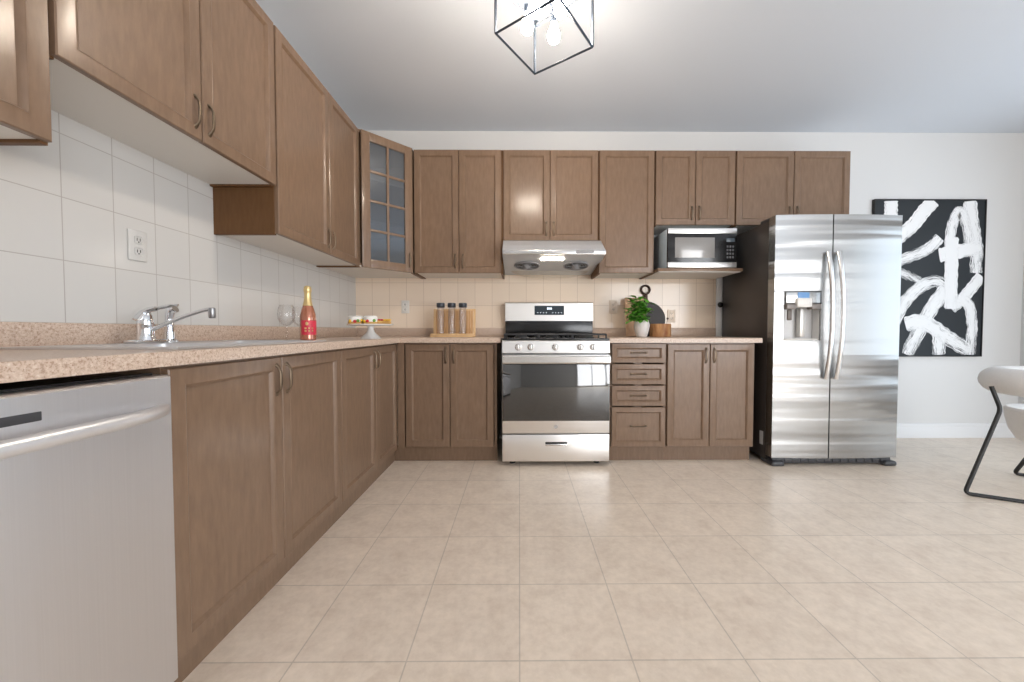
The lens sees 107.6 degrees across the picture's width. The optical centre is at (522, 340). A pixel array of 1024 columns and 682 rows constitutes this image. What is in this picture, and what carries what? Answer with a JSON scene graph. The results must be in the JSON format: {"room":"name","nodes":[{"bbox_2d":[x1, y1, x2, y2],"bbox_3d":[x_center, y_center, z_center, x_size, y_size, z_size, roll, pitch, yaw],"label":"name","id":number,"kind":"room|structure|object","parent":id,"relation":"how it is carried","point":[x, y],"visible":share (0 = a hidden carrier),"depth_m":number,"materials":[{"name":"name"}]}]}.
{"room":"kitchen","nodes":[
{"label":"kitchen","id":0,"kind":"room"},
{"bbox_2d":[182,438,1023,681],"bbox_3d":[1.537,1.021,0.019,6.200,0.100,6.959,0,2,0],"label":"floor","id":1,"kind":"structure","parent":0,"point":[753,569],"depth_m":1.47,"materials":[{"name":"beige tile"}]},
{"bbox_2d":[0,373,177,681],"bbox_3d":[-1.129,0.520,0.646,0.627,0.868,0.608,0,2,0],"label":"dishwasher","id":2,"kind":"object","parent":1,"relation":"on","point":[88,580],"visible":1,"depth_m":0.76,"materials":[{"name":"silver metal"}]},
{"bbox_2d":[0,373,151,393],"bbox_3d":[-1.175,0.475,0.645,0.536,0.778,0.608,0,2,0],"label":"control panel","id":3,"kind":"object","parent":2,"relation":"in","point":[31,385],"depth_m":0.79,"materials":[{"name":"black metal"}]},
{"bbox_2d":[98,349,341,681],"bbox_3d":[-1.173,0.491,1.414,0.591,0.883,0.916,0,2,0],"label":"base cabinet","id":4,"kind":"object","parent":1,"relation":"on","point":[257,441],"visible":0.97,"depth_m":1.22,"materials":[{"name":"brown wood"}]},
{"bbox_2d":[334,343,397,522],"bbox_3d":[-1.179,0.466,2.329,0.591,0.883,0.912,0,2,0],"label":"base cabinet","id":5,"kind":"object","parent":1,"relation":"on","point":[368,373],"visible":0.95,"depth_m":2.20,"materials":[{"name":"brown wood"}]},
{"bbox_2d":[0,322,503,382],"bbox_3d":[-0.813,-0.019,1.824,1.326,0.112,3.059,0,2,0],"label":"countertop","id":6,"kind":"structure","parent":5,"relation":"on","point":[15,365],"depth_m":1.18,"materials":[{"name":"stone"}]},
{"bbox_2d":[0,340,325,349],"bbox_3d":[-1.175,0.094,1.405,0.480,0.177,0.780,0,2,0],"label":"sink","id":7,"kind":"object","parent":6,"relation":"in","point":[211,343],"visible":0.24,"depth_m":1.23,"materials":[{"name":"metal"}]},
{"bbox_2d":[163,307,178,341],"bbox_3d":[-1.370,-0.069,1.457,0.056,0.146,0.052,0,2,0],"label":"sprayer","id":8,"kind":"object","parent":7,"relation":"on","point":[169,333],"visible":0.77,"depth_m":1.45,"materials":[{"name":"silver metal"}]},
{"bbox_2d":[123,304,215,342],"bbox_3d":[-1.278,-0.066,1.365,0.250,0.146,0.116,0,2,0],"label":"kitchen faucet","id":9,"kind":"object","parent":6,"relation":"on","point":[146,328],"visible":1,"depth_m":1.36,"materials":[{"name":"silver metal"}]},
{"bbox_2d":[300,286,316,339],"bbox_3d":[-1.126,-0.146,1.968,0.078,0.287,0.078,0,2,0],"label":"champagne bottle","id":10,"kind":"object","parent":6,"relation":"on","point":[308,331],"visible":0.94,"depth_m":1.94,"materials":[{"name":"red glass"}]},
{"bbox_2d":[347,324,393,338],"bbox_3d":[-0.988,-0.063,2.442,0.286,0.095,0.286,0,2,0],"label":"cake stand","id":11,"kind":"object","parent":6,"relation":"on","point":[370,334],"visible":1,"depth_m":2.40,"materials":[{"name":"white ceramic"}]},
{"bbox_2d":[348,316,363,323],"bbox_3d":[-1.072,-0.135,2.418,0.103,0.058,0.114,-1,2,-40],"label":"cake","id":12,"kind":"object","parent":11,"relation":"on","point":[351,319],"visible":0.8,"depth_m":2.38,"materials":[{"name":"white food"}]},
{"bbox_2d":[362,316,377,323],"bbox_3d":[-0.975,-0.134,2.407,0.099,0.058,0.095,0,2,0],"label":"cake","id":13,"kind":"object","parent":11,"relation":"on","point":[367,319],"visible":0.94,"depth_m":2.37,"materials":[{"name":"white food"}]},
{"bbox_2d":[377,319,390,323],"bbox_3d":[-0.896,-0.124,2.432,0.097,0.037,0.048,0,2,0],"label":"pastry","id":14,"kind":"object","parent":11,"relation":"on","point":[380,321],"visible":0.91,"depth_m":2.42,"materials":[{"name":"food"}]},
{"bbox_2d":[430,309,475,336],"bbox_3d":[-0.562,-0.149,3.064,0.348,0.232,0.146,0,2,0],"label":"rack","id":15,"kind":"object","parent":6,"relation":"on","point":[450,322],"visible":0.99,"depth_m":3.11,"materials":[{"name":"brown wood"}]},
{"bbox_2d":[436,303,444,307],"bbox_3d":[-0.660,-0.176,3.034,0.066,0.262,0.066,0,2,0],"label":"cap","id":16,"kind":"object","parent":15,"relation":"in","point":[438,305],"visible":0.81,"depth_m":3.00,"materials":[{"name":"black plastic"}]},
{"bbox_2d":[448,303,455,307],"bbox_3d":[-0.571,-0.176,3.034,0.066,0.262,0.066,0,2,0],"label":"cap","id":17,"kind":"object","parent":15,"relation":"in","point":[450,305],"visible":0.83,"depth_m":3.00,"materials":[{"name":"black plastic"}]},
{"bbox_2d":[459,303,466,307],"bbox_3d":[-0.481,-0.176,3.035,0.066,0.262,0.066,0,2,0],"label":"cap","id":18,"kind":"object","parent":15,"relation":"in","point":[461,305],"visible":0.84,"depth_m":3.01,"materials":[{"name":"black plastic"}]},
{"bbox_2d":[394,343,500,460],"bbox_3d":[-0.572,0.447,3.035,0.768,0.883,0.653,0,2,0],"label":"base cabinet","id":19,"kind":"object","parent":1,"relation":"on","point":[449,394],"visible":0.97,"depth_m":2.74,"materials":[{"name":"brown wood"}]},
{"bbox_2d":[502,302,610,462],"bbox_3d":[0.237,0.281,2.968,0.762,1.217,0.726,0,2,0],"label":"gas range","id":20,"kind":"object","parent":1,"relation":"on","point":[556,374],"visible":1,"depth_m":2.66,"materials":[{"name":"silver metal"}]},
{"bbox_2d":[502,333,608,339],"bbox_3d":[0.237,-0.038,2.960,0.762,0.046,0.604,0,2,0],"label":"cooktop","id":21,"kind":"object","parent":20,"relation":"in","point":[507,336],"depth_m":2.76,"materials":[{"name":"metal"}]},
{"bbox_2d":[608,343,665,459],"bbox_3d":[0.848,0.446,3.044,0.411,0.883,0.655,0,2,0],"label":"base cabinet","id":22,"kind":"object","parent":1,"relation":"on","point":[637,397],"visible":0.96,"depth_m":2.75,"materials":[{"name":"brown wood"}]},
{"bbox_2d":[593,328,762,342],"bbox_3d":[1.182,-0.052,3.035,1.107,0.112,0.664,0,2,0],"label":"countertop","id":23,"kind":"structure","parent":22,"relation":"on","point":[615,335],"depth_m":2.83,"materials":[{"name":"stone"}]},
{"bbox_2d":[624,298,643,335],"bbox_3d":[0.982,-0.209,3.262,0.170,0.339,0.080,0,2,0],"label":"cutting board","id":24,"kind":"object","parent":23,"relation":"on","point":[630,331],"visible":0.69,"depth_m":3.24,"materials":[{"name":"brown wood"}]},
{"bbox_2d":[623,295,655,336],"bbox_3d":[0.943,-0.202,3.034,0.277,0.339,0.210,0,2,0],"label":"potted plant","id":25,"kind":"object","parent":23,"relation":"on","point":[641,325],"visible":1,"depth_m":3.00,"materials":[{"name":"green plant"}]},
{"bbox_2d":[640,285,664,335],"bbox_3d":[1.107,-0.272,3.318,0.312,0.462,0.092,0,2,1],"label":"serving board","id":26,"kind":"object","parent":23,"relation":"on","point":[657,316],"visible":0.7,"depth_m":3.31,"materials":[{"name":"wood"}]},
{"bbox_2d":[650,324,670,336],"bbox_3d":[1.146,-0.088,3.107,0.166,0.108,0.166,0,2,0],"label":"wooden canister","id":27,"kind":"object","parent":23,"relation":"on","point":[656,330],"visible":0.98,"depth_m":3.04,"materials":[{"name":"brown wood"}]},
{"bbox_2d":[663,343,754,459],"bbox_3d":[1.379,0.446,3.049,0.650,0.883,0.653,0,2,0],"label":"base cabinet","id":28,"kind":"object","parent":1,"relation":"on","point":[709,400],"visible":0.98,"depth_m":2.75,"materials":[{"name":"brown wood"}]},
{"bbox_2d":[722,214,902,465],"bbox_3d":[2.234,-0.005,2.960,0.901,1.790,0.773,0,2,0],"label":"refrigerator","id":29,"kind":"object","parent":1,"relation":"on","point":[821,292],"visible":1,"depth_m":2.66,"materials":[{"name":"grey metal"}]},
{"bbox_2d":[964,366,1023,503],"bbox_3d":[3.102,0.538,2.284,0.786,0.740,0.621,1,2,28],"label":"dining chair","id":30,"kind":"object","parent":1,"relation":"on","point":[1008,380],"visible":1,"depth_m":2.25,"materials":[{"name":"white plastic"}]},
{"bbox_2d":[255,0,1023,132],"bbox_3d":[1.537,-1.811,-0.059,6.200,0.100,6.959,0,2,0],"label":"ceiling","id":31,"kind":"structure","parent":0,"point":[863,66],"depth_m":2.49,"materials":[{"name":"paint"}]},
{"bbox_2d":[494,0,593,74],"bbox_3d":[0.109,-1.569,1.667,0.324,0.479,0.348,1,2,35],"label":"pendant light","id":32,"kind":"object","parent":31,"relation":"hanging from","point":[535,10],"visible":1,"depth_m":1.74,"materials":[{"name":"black"}]},
{"bbox_2d":[521,3,533,35],"bbox_3d":[0.049,-1.516,1.722,0.111,0.149,0.132,0,2,0],"label":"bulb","id":33,"kind":"object","parent":32,"relation":"attached to","point":[527,26],"depth_m":1.74,"materials":[{"name":"white glass"}]},
{"bbox_2d":[528,0,541,18],"bbox_3d":[0.065,-1.514,1.663,0.076,0.149,0.059,0,2,0],"label":"bulb","id":34,"kind":"object","parent":32,"relation":"attached to","point":[534,4],"depth_m":1.65,"materials":[{"name":"white glass"}]},
{"bbox_2d":[548,0,559,44],"bbox_3d":[0.140,-1.517,1.751,0.086,0.149,0.186,0,2,0],"label":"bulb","id":35,"kind":"object","parent":32,"relation":"attached to","point":[553,34],"depth_m":1.79,"materials":[{"name":"white glass"}]},
{"bbox_2d":[554,0,566,18],"bbox_3d":[0.150,-1.514,1.664,0.099,0.149,0.059,0,2,0],"label":"bulb","id":36,"kind":"object","parent":32,"relation":"attached to","point":[560,12],"depth_m":1.65,"materials":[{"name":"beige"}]},
{"bbox_2d":[368,131,1023,438],"bbox_3d":[1.512,-0.489,3.408,6.000,2.733,0.100,0,2,0],"label":"wall","id":37,"kind":"structure","parent":0,"point":[989,166],"depth_m":3.35,"materials":[{"name":"white paint"}]},
{"bbox_2d":[319,129,422,278],"bbox_3d":[-1.176,-1.036,3.005,0.606,0.988,0.628,0,2,0],"label":"upper cabinet","id":38,"kind":"object","parent":37,"relation":"attached to","point":[386,166],"visible":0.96,"depth_m":2.84,"materials":[{"name":"brown wood"}]},
{"bbox_2d":[414,150,504,278],"bbox_3d":[-0.514,-1.040,3.147,0.714,0.988,0.349,0,2,0],"label":"upper cabinet","id":39,"kind":"object","parent":37,"relation":"attached to","point":[458,194],"visible":1,"depth_m":3.00,"materials":[{"name":"brown wood"}]},
{"bbox_2d":[356,275,715,333],"bbox_3d":[0.126,-0.021,3.358,3.214,1.200,0.006,0,2,0],"label":"backsplash","id":40,"kind":"structure","parent":37,"relation":"attached to","point":[693,301],"depth_m":3.34,"materials":[{"name":"tile"}]},
{"bbox_2d":[401,300,408,312],"bbox_3d":[-1.040,-0.303,3.333,0.070,0.114,0.010,0,2,0],"label":"wall outlet","id":41,"kind":"object","parent":40,"relation":"attached to","point":[404,303],"visible":1,"depth_m":3.33,"materials":[{"name":"white plastic"}]},
{"bbox_2d":[609,300,616,312],"bbox_3d":[0.814,-0.305,3.347,0.070,0.114,0.010,0,2,0],"label":"wall outlet","id":42,"kind":"object","parent":40,"relation":"attached to","point":[612,304],"visible":1,"depth_m":3.35,"materials":[{"name":"beige plastic"}]},
{"bbox_2d":[667,310,674,321],"bbox_3d":[1.336,-0.224,3.353,0.070,0.114,0.010,0,2,0],"label":"wall outlet","id":43,"kind":"object","parent":40,"relation":"attached to","point":[671,313],"visible":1,"depth_m":3.35,"materials":[{"name":"beige plastic"}]},
{"bbox_2d":[503,150,597,240],"bbox_3d":[0.228,-1.170,3.148,0.767,0.728,0.349,0,2,0],"label":"upper cabinet","id":44,"kind":"object","parent":37,"relation":"attached to","point":[549,195],"visible":0.98,"depth_m":3.00,"materials":[{"name":"brown wood"}]},
{"bbox_2d":[502,241,605,274],"bbox_3d":[0.238,-0.670,3.070,0.780,0.264,0.533,0,2,0],"label":"range hood","id":45,"kind":"object","parent":44,"relation":"attached to","point":[519,257],"visible":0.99,"depth_m":2.94,"materials":[{"name":"silver metal"}]},
{"bbox_2d":[514,261,539,269],"bbox_3d":[0.038,-0.612,3.065,0.210,0.049,0.191,0,2,0],"label":"fan grille","id":46,"kind":"object","parent":45,"relation":"attached to","point":[518,265],"depth_m":3.04,"materials":[{"name":"black metal"}]},
{"bbox_2d":[563,261,588,269],"bbox_3d":[0.438,-0.612,3.068,0.210,0.049,0.191,0,2,0],"label":"fan grille","id":47,"kind":"object","parent":45,"relation":"attached to","point":[567,265],"depth_m":3.05,"materials":[{"name":"black metal"}]},
{"bbox_2d":[591,150,654,278],"bbox_3d":[0.838,-1.040,3.166,0.449,0.988,0.330,0,2,0],"label":"upper cabinet","id":48,"kind":"object","parent":37,"relation":"attached to","point":[625,177],"visible":0.93,"depth_m":3.01,"materials":[{"name":"brown wood"}]},
{"bbox_2d":[643,268,742,278],"bbox_3d":[1.402,-0.565,3.151,0.672,0.030,0.400,0,2,0],"label":"shelf","id":49,"kind":"object","parent":37,"relation":"attached to","point":[659,273],"visible":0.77,"depth_m":3.03,"materials":[{"name":"brown wood"}]},
{"bbox_2d":[653,228,736,269],"bbox_3d":[1.414,-0.735,3.129,0.544,0.312,0.374,0,2,0],"label":"microwave","id":50,"kind":"object","parent":49,"relation":"on","point":[673,247],"visible":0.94,"depth_m":2.95,"materials":[{"name":"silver metal"}]},
{"bbox_2d":[654,150,735,234],"bbox_3d":[1.388,-1.233,3.155,0.648,0.602,0.349,0,2,0],"label":"upper cabinet","id":51,"kind":"object","parent":37,"relation":"attached to","point":[693,189],"visible":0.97,"depth_m":3.01,"materials":[{"name":"brown wood"}]},
{"bbox_2d":[715,277,722,336],"bbox_3d":[1.761,-0.301,3.357,0.053,0.560,0.016,0,2,0],"label":"trim","id":52,"kind":"structure","parent":37,"relation":"attached to","point":[718,313],"depth_m":3.35,"materials":[{"name":"white paint"}]},
{"bbox_2d":[731,151,850,234],"bbox_3d":[2.177,-1.233,3.161,0.925,0.602,0.349,0,2,0],"label":"upper cabinet","id":53,"kind":"object","parent":37,"relation":"attached to","point":[768,184],"visible":0.59,"depth_m":3.02,"materials":[{"name":"brown wood"}]},
{"bbox_2d":[872,199,986,356],"bbox_3d":[3.628,-0.560,3.357,1.004,1.400,0.029,0,2,0],"label":"abstract painting","id":54,"kind":"object","parent":37,"relation":"attached to","point":[944,240],"visible":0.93,"depth_m":3.35,"materials":[{"name":"paint"}]},
{"bbox_2d":[897,423,1014,437],"bbox_3d":[3.136,0.813,3.397,2.721,0.130,0.016,0,2,0],"label":"baseboard","id":55,"kind":"structure","parent":37,"relation":"attached to","point":[904,430],"depth_m":3.40,"materials":[{"name":"white paint"}]},
{"bbox_2d":[1018,260,1023,403],"bbox_3d":[4.587,-0.397,0.052,0.100,2.733,6.859,0,2,0],"label":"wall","id":56,"kind":"structure","parent":0,"point":[1020,399],"depth_m":3.38,"materials":[{"name":"white paint"}]},
{"bbox_3d":[-1.513,-0.395,0.008,0.100,2.733,6.859,0,2,0],"label":"wall","id":57,"kind":"structure","parent":0,"visible":0},
{"bbox_2d":[0,0,51,145],"bbox_3d":[-1.299,-0.972,0.690,0.329,0.988,0.451,0,2,0],"label":"upper cabinet","id":58,"kind":"object","parent":57,"relation":"attached to","point":[25,98],"visible":1,"depth_m":0.87,"materials":[{"name":"brown wood"}]},
{"bbox_2d":[47,0,275,186],"bbox_3d":[-1.304,-1.101,1.341,0.329,0.766,0.854,0,2,0],"label":"upper cabinet","id":59,"kind":"object","parent":57,"relation":"attached to","point":[187,85],"visible":1,"depth_m":1.30,"materials":[{"name":"brown wood"}]},
{"bbox_2d":[0,109,355,327],"bbox_3d":[-1.473,-0.456,1.807,0.006,0.765,3.059,0,2,0],"label":"backsplash","id":60,"kind":"structure","parent":57,"relation":"attached to","point":[68,205],"depth_m":1.37,"materials":[{"name":"tile"}]},
{"bbox_2d":[127,228,146,261],"bbox_3d":[-1.462,-0.362,1.425,0.010,0.114,0.070,0,2,0],"label":"wall outlet","id":61,"kind":"object","parent":60,"relation":"attached to","point":[136,240],"visible":1,"depth_m":1.42,"materials":[{"name":"white plastic"}]},
{"bbox_2d":[134,236,142,243],"bbox_3d":[-1.460,-0.384,1.425,0.005,0.026,0.030,0,2,0],"label":"socket","id":62,"kind":"object","parent":61,"relation":"attached to","point":[137,239],"depth_m":1.42,"materials":[{"name":"white plastic"}]},
{"bbox_2d":[134,248,142,255],"bbox_3d":[-1.460,-0.340,1.426,0.005,0.026,0.030,0,2,0],"label":"socket","id":63,"kind":"object","parent":61,"relation":"attached to","point":[137,251],"depth_m":1.42,"materials":[{"name":"white plastic"}]},
{"bbox_2d":[213,25,359,266],"bbox_3d":[-1.310,-1.014,2.232,0.329,0.988,0.918,0,2,0],"label":"upper cabinet","id":64,"kind":"object","parent":57,"relation":"attached to","point":[310,215],"visible":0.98,"depth_m":2.03,"materials":[{"name":"brown wood"}]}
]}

